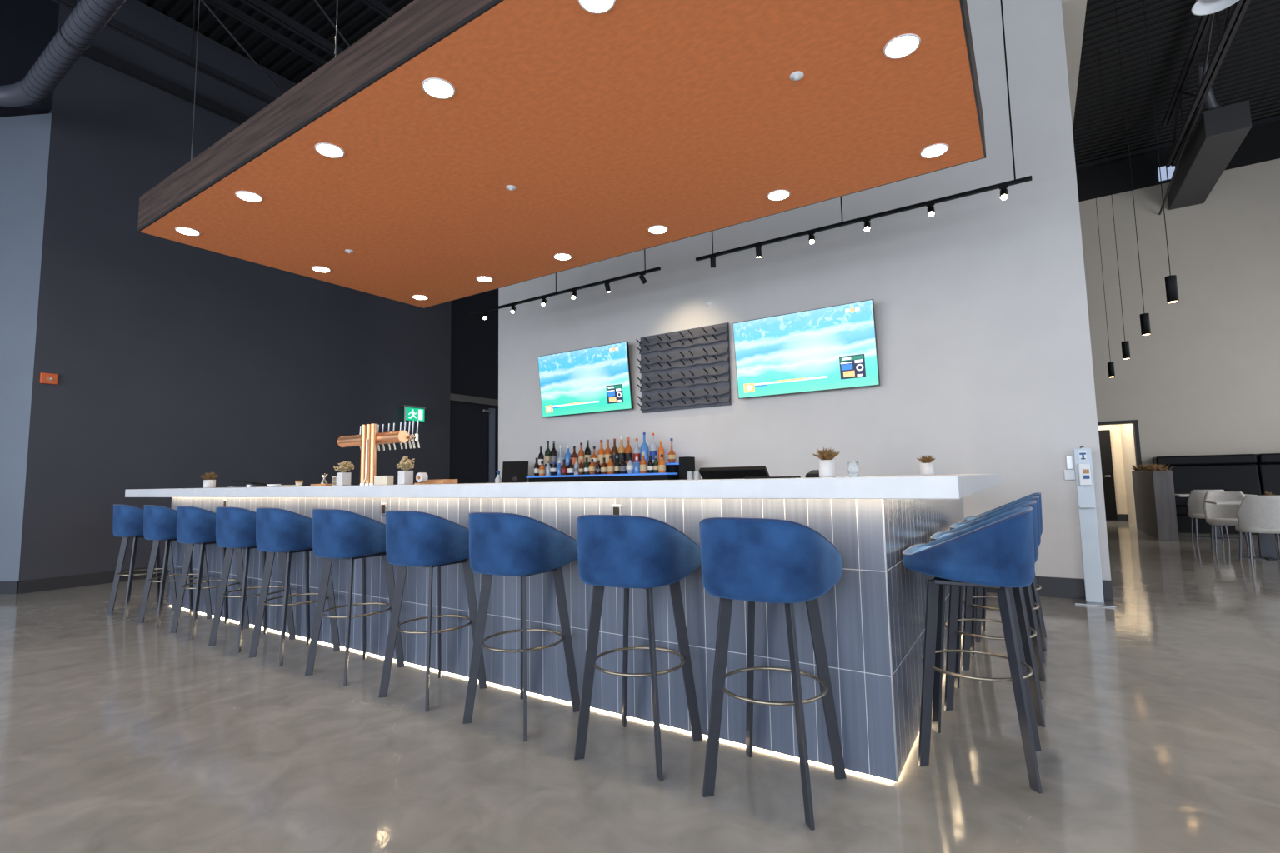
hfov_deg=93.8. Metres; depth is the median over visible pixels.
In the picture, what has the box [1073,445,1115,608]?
stand
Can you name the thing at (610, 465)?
liquor bottle
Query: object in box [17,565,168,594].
baseboard
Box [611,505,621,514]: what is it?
power outlet
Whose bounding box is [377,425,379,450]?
faucet
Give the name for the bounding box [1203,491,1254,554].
dining chair
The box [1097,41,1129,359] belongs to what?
pendant lamp
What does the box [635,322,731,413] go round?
wine rack
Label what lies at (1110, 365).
pendant lamp
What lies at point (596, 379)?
television
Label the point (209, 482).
potted plant
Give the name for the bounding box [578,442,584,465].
liquor bottle
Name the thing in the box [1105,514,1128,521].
baseboard
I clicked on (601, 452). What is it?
liquor bottle
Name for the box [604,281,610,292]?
track spotlight
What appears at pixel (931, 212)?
track spotlight
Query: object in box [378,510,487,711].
bar stool
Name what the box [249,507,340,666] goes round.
bar stool
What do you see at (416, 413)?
exit sign
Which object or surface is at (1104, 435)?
door
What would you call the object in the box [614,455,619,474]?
liquor bottle
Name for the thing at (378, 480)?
box
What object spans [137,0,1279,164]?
ceiling
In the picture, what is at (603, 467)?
liquor bottle
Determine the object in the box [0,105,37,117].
wall
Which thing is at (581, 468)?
liquor bottle
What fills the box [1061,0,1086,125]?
trim
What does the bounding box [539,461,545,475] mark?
liquor bottle
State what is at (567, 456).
liquor bottle
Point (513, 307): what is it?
track spotlight
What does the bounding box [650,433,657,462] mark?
liquor bottle
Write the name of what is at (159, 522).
bar stool
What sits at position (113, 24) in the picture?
roof truss
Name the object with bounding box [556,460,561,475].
liquor bottle
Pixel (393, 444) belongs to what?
faucet
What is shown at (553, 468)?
liquor bottle
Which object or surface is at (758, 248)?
track spotlight
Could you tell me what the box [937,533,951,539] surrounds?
seat cushion
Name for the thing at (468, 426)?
door
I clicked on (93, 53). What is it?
beam
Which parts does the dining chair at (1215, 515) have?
leg, leg, seat, backrest, leg, leg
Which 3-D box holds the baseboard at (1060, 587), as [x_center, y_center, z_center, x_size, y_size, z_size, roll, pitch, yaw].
[0.920,1.630,7.082,7.375,0.175,0.014,-4,-6,33]
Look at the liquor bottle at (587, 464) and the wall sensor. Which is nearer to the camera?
the wall sensor
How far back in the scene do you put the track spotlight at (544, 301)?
7.31 m
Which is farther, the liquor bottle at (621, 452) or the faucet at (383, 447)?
the liquor bottle at (621, 452)
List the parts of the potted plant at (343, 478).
pot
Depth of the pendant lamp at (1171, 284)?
5.57 m
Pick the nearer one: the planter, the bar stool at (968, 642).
the bar stool at (968, 642)
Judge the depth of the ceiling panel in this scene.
3.73 m
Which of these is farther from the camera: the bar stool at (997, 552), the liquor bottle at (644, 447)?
the liquor bottle at (644, 447)
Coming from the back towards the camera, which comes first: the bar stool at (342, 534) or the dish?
the dish
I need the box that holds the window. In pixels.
[1157,165,1174,181]
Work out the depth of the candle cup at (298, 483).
4.71 m
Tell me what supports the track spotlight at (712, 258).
attached to the track at (1028, 178)
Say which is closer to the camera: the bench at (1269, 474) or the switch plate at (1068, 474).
the switch plate at (1068, 474)
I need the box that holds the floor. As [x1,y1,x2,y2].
[0,520,1279,852]
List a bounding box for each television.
[537,341,633,417]
[732,299,879,399]
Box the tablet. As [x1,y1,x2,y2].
[231,480,269,487]
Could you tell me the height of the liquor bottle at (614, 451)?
0.345 m
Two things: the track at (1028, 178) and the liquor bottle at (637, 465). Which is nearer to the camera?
the track at (1028, 178)
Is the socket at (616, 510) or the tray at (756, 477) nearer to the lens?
the tray at (756, 477)
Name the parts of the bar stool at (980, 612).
leg, leg, leg, leg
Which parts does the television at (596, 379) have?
score panel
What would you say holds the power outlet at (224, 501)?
attached to the bar counter at (872, 620)
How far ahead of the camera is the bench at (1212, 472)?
10.49 m
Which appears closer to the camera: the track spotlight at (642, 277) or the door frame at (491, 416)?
the track spotlight at (642, 277)
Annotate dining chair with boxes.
[1187,490,1229,543]
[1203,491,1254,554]
[1235,495,1279,564]
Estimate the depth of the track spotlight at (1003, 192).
4.68 m
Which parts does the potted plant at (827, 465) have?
pot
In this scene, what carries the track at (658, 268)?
hanging from the ceiling
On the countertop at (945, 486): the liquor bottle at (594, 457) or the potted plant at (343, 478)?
the potted plant at (343, 478)
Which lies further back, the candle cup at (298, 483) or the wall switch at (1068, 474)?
the wall switch at (1068, 474)
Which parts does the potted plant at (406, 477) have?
pot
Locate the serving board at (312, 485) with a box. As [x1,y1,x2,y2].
[310,484,331,486]
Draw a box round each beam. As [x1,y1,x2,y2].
[81,45,249,124]
[1075,115,1279,171]
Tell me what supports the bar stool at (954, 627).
on the floor
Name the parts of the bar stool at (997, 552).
leg, leg, seat plate, leg, leg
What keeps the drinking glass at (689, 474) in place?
on the glass rack
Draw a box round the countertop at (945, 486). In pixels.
[125,473,1004,499]
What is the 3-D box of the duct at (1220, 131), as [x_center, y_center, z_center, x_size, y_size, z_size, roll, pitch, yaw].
[8.525,-4.950,8.871,0.734,1.348,6.200,-5,-6,35]
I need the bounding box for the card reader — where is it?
[805,470,819,478]
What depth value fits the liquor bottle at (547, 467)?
8.04 m
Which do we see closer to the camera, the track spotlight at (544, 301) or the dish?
the dish
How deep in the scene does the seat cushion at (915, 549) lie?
2.56 m
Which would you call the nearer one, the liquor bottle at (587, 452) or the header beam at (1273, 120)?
the liquor bottle at (587, 452)
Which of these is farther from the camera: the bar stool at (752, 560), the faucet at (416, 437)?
the faucet at (416, 437)
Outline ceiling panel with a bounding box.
[137,0,985,308]
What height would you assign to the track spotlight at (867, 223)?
0.115 m
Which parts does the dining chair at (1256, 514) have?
leg, leg, seat, backrest, leg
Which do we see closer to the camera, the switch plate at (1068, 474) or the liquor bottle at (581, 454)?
the switch plate at (1068, 474)
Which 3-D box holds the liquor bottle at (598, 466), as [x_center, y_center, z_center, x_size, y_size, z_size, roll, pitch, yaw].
[-0.525,0.519,7.605,0.073,0.180,0.072,-4,-6,33]
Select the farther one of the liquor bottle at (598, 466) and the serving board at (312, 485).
the liquor bottle at (598, 466)
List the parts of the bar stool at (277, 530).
leg, leg, seat plate, leg, leg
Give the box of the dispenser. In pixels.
[1077,463,1091,485]
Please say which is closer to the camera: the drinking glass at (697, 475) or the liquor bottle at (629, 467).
the drinking glass at (697, 475)
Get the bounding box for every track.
[468,249,660,315]
[695,0,1032,261]
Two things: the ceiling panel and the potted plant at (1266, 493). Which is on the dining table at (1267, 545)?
the potted plant at (1266, 493)
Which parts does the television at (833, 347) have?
score panel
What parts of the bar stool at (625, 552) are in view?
leg, leg, leg, leg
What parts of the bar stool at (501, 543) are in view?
leg, leg, leg, seat plate, leg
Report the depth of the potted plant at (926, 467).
3.58 m
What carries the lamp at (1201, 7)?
hanging from the ceiling
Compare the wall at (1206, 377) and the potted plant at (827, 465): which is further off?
the wall at (1206, 377)
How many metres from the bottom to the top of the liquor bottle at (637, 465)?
0.200 m
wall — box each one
[0,0,451,581]
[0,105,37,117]
[498,0,1110,580]
[1075,122,1279,465]
[1097,425,1127,514]
[1120,424,1136,524]
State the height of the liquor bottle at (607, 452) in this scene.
0.340 m
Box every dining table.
[1174,494,1257,539]
[1204,500,1279,560]
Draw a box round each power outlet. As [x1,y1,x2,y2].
[223,500,226,506]
[380,503,386,514]
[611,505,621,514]
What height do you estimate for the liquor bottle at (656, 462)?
0.210 m
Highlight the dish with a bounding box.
[267,484,281,487]
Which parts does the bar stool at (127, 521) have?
leg, leg, leg, leg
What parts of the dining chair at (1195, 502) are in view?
leg, leg, seat, backrest, leg, leg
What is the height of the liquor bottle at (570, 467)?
0.210 m
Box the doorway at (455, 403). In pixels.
[450,400,498,483]
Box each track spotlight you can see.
[483,311,489,319]
[510,305,515,313]
[540,297,546,306]
[571,290,577,299]
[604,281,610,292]
[639,273,647,284]
[710,255,715,268]
[755,245,761,257]
[808,231,814,244]
[863,218,870,231]
[926,203,934,217]
[999,185,1008,199]
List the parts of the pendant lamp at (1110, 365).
lamp shade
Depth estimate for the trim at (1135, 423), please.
11.55 m
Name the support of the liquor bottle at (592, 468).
on the shelf
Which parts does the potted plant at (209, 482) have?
pot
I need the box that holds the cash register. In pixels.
[699,465,769,479]
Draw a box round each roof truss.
[51,0,328,104]
[239,0,395,56]
[1161,0,1250,167]
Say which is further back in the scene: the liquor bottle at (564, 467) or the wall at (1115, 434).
the wall at (1115, 434)
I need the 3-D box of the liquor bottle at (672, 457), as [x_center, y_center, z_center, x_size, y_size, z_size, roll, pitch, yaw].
[0.389,0.296,7.308,0.114,0.305,0.113,-4,-6,33]
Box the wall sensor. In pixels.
[705,300,712,306]
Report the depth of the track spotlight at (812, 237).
5.51 m
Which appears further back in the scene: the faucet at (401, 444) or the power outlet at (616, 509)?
the faucet at (401, 444)
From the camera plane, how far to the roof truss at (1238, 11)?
8.40 m
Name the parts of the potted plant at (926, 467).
pot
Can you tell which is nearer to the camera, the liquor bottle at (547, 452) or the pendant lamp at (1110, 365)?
the liquor bottle at (547, 452)
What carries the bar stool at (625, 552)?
on the floor
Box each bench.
[1152,454,1261,534]
[1255,453,1279,535]
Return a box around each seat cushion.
[911,545,932,554]
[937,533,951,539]
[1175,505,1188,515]
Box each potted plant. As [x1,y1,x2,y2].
[200,471,219,488]
[333,461,354,485]
[396,455,414,484]
[812,447,839,477]
[917,455,935,474]
[1264,491,1274,495]
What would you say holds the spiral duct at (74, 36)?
hanging from the ceiling
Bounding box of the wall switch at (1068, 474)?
[1063,455,1074,479]
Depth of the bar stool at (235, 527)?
4.14 m
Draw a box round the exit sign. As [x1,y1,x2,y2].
[399,405,425,424]
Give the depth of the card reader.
2.64 m
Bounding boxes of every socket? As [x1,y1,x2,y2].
[381,505,384,513]
[613,507,619,514]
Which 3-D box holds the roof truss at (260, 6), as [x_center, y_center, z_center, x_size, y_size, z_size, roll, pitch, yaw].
[-3.939,-4.779,6.163,0.110,0.960,7.417,-4,-6,33]
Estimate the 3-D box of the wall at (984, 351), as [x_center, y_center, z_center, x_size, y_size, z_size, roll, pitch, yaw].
[0.925,-1.935,7.507,7.373,7.350,0.250,-4,-6,33]
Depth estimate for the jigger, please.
4.52 m
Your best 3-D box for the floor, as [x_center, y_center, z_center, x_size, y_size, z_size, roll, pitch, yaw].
[0.807,1.761,6.862,18.600,0.120,22.200,-4,-6,33]
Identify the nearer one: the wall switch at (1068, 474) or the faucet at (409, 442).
the faucet at (409, 442)
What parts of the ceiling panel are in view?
downlight, downlight, edge trim, edge trim, downlight, downlight, downlight, downlight, downlight, bar canopy, downlight, downlight, downlight, edge trim, downlight, downlight, edge trim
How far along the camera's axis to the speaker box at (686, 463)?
7.04 m
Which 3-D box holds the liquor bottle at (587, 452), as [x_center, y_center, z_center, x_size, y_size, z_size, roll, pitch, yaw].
[-0.698,0.356,8.019,0.090,0.350,0.089,-4,-6,33]
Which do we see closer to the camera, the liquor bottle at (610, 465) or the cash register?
the cash register
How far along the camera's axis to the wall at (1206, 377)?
11.20 m
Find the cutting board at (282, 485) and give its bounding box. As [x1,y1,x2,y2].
[268,485,295,487]
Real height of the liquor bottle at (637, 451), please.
0.330 m
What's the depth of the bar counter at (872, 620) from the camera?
2.72 m
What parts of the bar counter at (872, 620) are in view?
corner trim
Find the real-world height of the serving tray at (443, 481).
0.030 m
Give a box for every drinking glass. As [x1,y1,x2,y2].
[686,471,693,479]
[693,471,699,479]
[847,461,859,477]
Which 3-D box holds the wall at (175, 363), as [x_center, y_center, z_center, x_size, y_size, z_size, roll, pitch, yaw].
[-6.000,-1.744,8.214,0.300,7.350,8.140,-4,-6,33]
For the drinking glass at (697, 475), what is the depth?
6.79 m
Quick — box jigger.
[320,474,328,484]
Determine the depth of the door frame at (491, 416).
12.29 m
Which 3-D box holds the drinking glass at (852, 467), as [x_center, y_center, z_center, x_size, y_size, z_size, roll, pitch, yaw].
[0.870,0.175,2.441,0.044,0.062,0.044,-4,-6,33]
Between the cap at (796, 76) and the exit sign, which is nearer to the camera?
the cap at (796, 76)
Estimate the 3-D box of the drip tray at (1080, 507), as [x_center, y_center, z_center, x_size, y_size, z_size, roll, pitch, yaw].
[3.760,0.674,5.032,0.110,0.015,0.075,-4,-6,33]
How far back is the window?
11.52 m
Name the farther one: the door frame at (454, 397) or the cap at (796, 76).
the door frame at (454, 397)
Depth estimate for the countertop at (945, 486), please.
2.51 m
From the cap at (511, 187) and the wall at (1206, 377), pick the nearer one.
the cap at (511, 187)
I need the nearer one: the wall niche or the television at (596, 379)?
the television at (596, 379)
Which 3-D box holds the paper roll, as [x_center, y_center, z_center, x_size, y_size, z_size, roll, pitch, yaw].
[-1.427,0.340,3.917,0.064,0.077,0.072,-4,-6,33]
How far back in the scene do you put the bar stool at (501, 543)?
2.73 m
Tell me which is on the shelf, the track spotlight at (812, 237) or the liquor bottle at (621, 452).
the liquor bottle at (621, 452)
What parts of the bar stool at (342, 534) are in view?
leg, leg, seat plate, leg, leg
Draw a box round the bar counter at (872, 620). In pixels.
[166,497,964,782]
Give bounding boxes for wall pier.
[0,113,51,581]
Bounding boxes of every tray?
[422,479,457,484]
[744,476,800,479]
[1079,505,1095,508]
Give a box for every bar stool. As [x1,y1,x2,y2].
[106,505,176,619]
[137,505,212,629]
[170,505,249,639]
[208,506,295,653]
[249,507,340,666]
[305,509,404,686]
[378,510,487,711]
[462,512,579,741]
[574,515,702,781]
[698,517,846,830]
[902,506,1042,794]
[930,500,1045,727]
[949,495,1045,682]
[963,492,1046,651]
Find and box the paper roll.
[414,472,429,484]
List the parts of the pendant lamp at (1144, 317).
lamp shade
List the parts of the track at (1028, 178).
stem, stem, rail, stem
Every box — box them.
[374,475,393,484]
[679,456,694,479]
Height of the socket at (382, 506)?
0.056 m
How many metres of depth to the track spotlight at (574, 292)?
7.05 m
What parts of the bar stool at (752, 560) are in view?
leg, leg, leg, leg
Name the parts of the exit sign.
hanger plate, sign panel, pictogram door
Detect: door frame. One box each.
[450,393,498,406]
[488,408,494,483]
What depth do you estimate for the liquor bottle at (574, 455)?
8.10 m
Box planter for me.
[1130,463,1179,541]
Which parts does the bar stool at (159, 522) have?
leg, leg, leg, leg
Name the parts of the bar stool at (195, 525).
leg, leg, seat plate, leg, leg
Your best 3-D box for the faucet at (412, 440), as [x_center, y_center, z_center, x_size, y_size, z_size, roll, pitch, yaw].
[-1.587,0.055,4.144,0.025,0.192,0.078,-4,-6,33]
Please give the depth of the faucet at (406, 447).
4.21 m
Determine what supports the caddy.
on the countertop at (945, 486)
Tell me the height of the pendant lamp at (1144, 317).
4.700 m
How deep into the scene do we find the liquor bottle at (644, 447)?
7.49 m
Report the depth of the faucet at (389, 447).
4.31 m
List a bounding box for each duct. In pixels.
[0,0,125,107]
[1158,5,1251,214]
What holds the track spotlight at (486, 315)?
attached to the track at (658, 268)
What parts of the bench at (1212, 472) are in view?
backrest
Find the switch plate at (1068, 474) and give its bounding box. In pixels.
[1063,470,1074,479]
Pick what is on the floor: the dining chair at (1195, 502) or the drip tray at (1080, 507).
the dining chair at (1195, 502)
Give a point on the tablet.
(247, 486)
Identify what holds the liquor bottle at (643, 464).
on the shelf
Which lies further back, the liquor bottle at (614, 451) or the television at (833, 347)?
the liquor bottle at (614, 451)
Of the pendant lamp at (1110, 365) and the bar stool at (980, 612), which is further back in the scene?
the pendant lamp at (1110, 365)
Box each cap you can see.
[345,249,353,253]
[505,185,515,190]
[790,70,803,80]
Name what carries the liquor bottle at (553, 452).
on the shelf
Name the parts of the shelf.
shelf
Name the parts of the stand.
post, plate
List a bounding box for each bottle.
[495,470,501,483]
[534,457,539,475]
[538,446,544,467]
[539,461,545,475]
[545,441,550,467]
[545,460,550,475]
[550,440,557,467]
[550,462,556,475]
[556,445,564,465]
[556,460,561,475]
[560,459,567,475]
[564,445,571,465]
[567,459,574,474]
[570,445,578,466]
[574,458,579,474]
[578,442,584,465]
[578,459,584,474]
[584,440,591,464]
[584,457,589,474]
[588,459,595,474]
[590,446,597,465]
[595,460,600,474]
[597,440,604,464]
[600,457,607,474]
[604,440,611,464]
[607,455,614,474]
[611,439,617,463]
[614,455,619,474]
[617,436,624,463]
[619,455,626,474]
[625,437,632,464]
[625,457,633,474]
[632,438,640,464]
[633,457,639,474]
[640,432,649,463]
[640,452,647,473]
[647,455,653,473]
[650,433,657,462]
[653,455,658,473]
[658,439,664,462]
[658,454,665,473]
[667,438,676,463]
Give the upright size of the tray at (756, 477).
0.008 m
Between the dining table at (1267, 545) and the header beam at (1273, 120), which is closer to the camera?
the dining table at (1267, 545)
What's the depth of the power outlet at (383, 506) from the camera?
3.90 m
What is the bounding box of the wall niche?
[450,288,498,399]
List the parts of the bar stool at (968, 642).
leg, leg, leg, leg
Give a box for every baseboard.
[0,581,18,594]
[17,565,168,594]
[986,575,1113,601]
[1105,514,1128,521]
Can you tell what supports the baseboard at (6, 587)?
attached to the wall pier
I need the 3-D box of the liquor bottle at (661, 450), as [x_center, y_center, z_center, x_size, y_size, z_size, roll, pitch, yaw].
[0.263,0.308,7.389,0.082,0.300,0.081,-4,-6,33]
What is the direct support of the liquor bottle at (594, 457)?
on the shelf
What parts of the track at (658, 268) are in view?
stem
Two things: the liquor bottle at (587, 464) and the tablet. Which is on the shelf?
the liquor bottle at (587, 464)
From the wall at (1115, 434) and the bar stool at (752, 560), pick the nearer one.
the bar stool at (752, 560)
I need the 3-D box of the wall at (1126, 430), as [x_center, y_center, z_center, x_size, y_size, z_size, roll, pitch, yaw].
[10.190,0.702,12.340,0.200,2.600,1.700,-4,-6,33]
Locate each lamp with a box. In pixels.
[1087,108,1114,377]
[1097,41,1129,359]
[1114,0,1150,335]
[1142,0,1179,303]
[1190,0,1239,15]
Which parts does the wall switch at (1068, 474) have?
wall plate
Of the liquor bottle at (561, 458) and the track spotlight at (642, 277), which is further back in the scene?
the liquor bottle at (561, 458)
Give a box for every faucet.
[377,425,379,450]
[381,424,384,450]
[387,423,390,449]
[392,423,395,449]
[399,422,403,449]
[404,421,407,449]
[407,421,411,448]
[409,420,415,448]
[409,420,419,448]
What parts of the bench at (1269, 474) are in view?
backrest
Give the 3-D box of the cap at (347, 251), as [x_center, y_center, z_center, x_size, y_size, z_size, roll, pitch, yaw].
[-2.645,-1.589,5.447,0.072,0.019,0.072,-4,-6,33]
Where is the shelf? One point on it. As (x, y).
(672, 469)
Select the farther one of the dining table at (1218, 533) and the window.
the window
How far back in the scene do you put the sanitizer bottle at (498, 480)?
8.53 m
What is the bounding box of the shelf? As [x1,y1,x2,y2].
[526,463,679,482]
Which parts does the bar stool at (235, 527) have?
leg, leg, seat plate, leg, leg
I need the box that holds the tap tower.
[337,420,419,485]
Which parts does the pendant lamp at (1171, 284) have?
lamp shade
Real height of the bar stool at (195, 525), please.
0.971 m
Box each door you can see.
[450,405,491,484]
[1098,430,1117,519]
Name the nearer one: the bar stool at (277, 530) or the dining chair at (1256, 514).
the bar stool at (277, 530)
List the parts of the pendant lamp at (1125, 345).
lamp shade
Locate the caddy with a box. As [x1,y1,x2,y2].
[331,476,336,485]
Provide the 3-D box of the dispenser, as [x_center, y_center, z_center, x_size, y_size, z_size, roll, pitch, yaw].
[3.759,0.405,5.061,0.080,0.185,0.062,-4,-6,33]
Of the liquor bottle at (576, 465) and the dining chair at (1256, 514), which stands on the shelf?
the liquor bottle at (576, 465)
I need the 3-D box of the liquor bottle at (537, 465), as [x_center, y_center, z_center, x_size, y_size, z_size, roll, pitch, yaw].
[-1.412,0.552,8.186,0.073,0.250,0.072,-4,-6,33]
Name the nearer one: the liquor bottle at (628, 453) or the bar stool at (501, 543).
the bar stool at (501, 543)
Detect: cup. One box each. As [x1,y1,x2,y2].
[295,480,303,486]
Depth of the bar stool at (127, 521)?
5.26 m
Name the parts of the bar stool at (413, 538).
leg, leg, leg, seat plate, leg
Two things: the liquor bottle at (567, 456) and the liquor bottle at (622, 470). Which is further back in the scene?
the liquor bottle at (567, 456)
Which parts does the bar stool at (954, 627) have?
leg, leg, leg, leg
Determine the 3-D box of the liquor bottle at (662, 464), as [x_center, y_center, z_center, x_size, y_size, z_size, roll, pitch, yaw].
[0.260,0.440,7.094,0.092,0.220,0.090,-4,-6,33]
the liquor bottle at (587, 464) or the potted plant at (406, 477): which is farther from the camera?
the liquor bottle at (587, 464)
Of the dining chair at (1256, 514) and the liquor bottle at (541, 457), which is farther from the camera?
the liquor bottle at (541, 457)
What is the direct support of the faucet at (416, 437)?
on the tap tower
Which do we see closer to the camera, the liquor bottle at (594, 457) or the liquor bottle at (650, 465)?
the liquor bottle at (650, 465)
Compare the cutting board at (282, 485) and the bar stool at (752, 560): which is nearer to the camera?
the bar stool at (752, 560)
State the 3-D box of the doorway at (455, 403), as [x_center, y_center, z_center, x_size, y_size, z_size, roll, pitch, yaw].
[-2.714,0.964,13.044,0.180,2.680,3.860,-4,-6,33]
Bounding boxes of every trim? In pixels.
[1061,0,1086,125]
[1097,420,1141,466]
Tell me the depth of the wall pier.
6.76 m

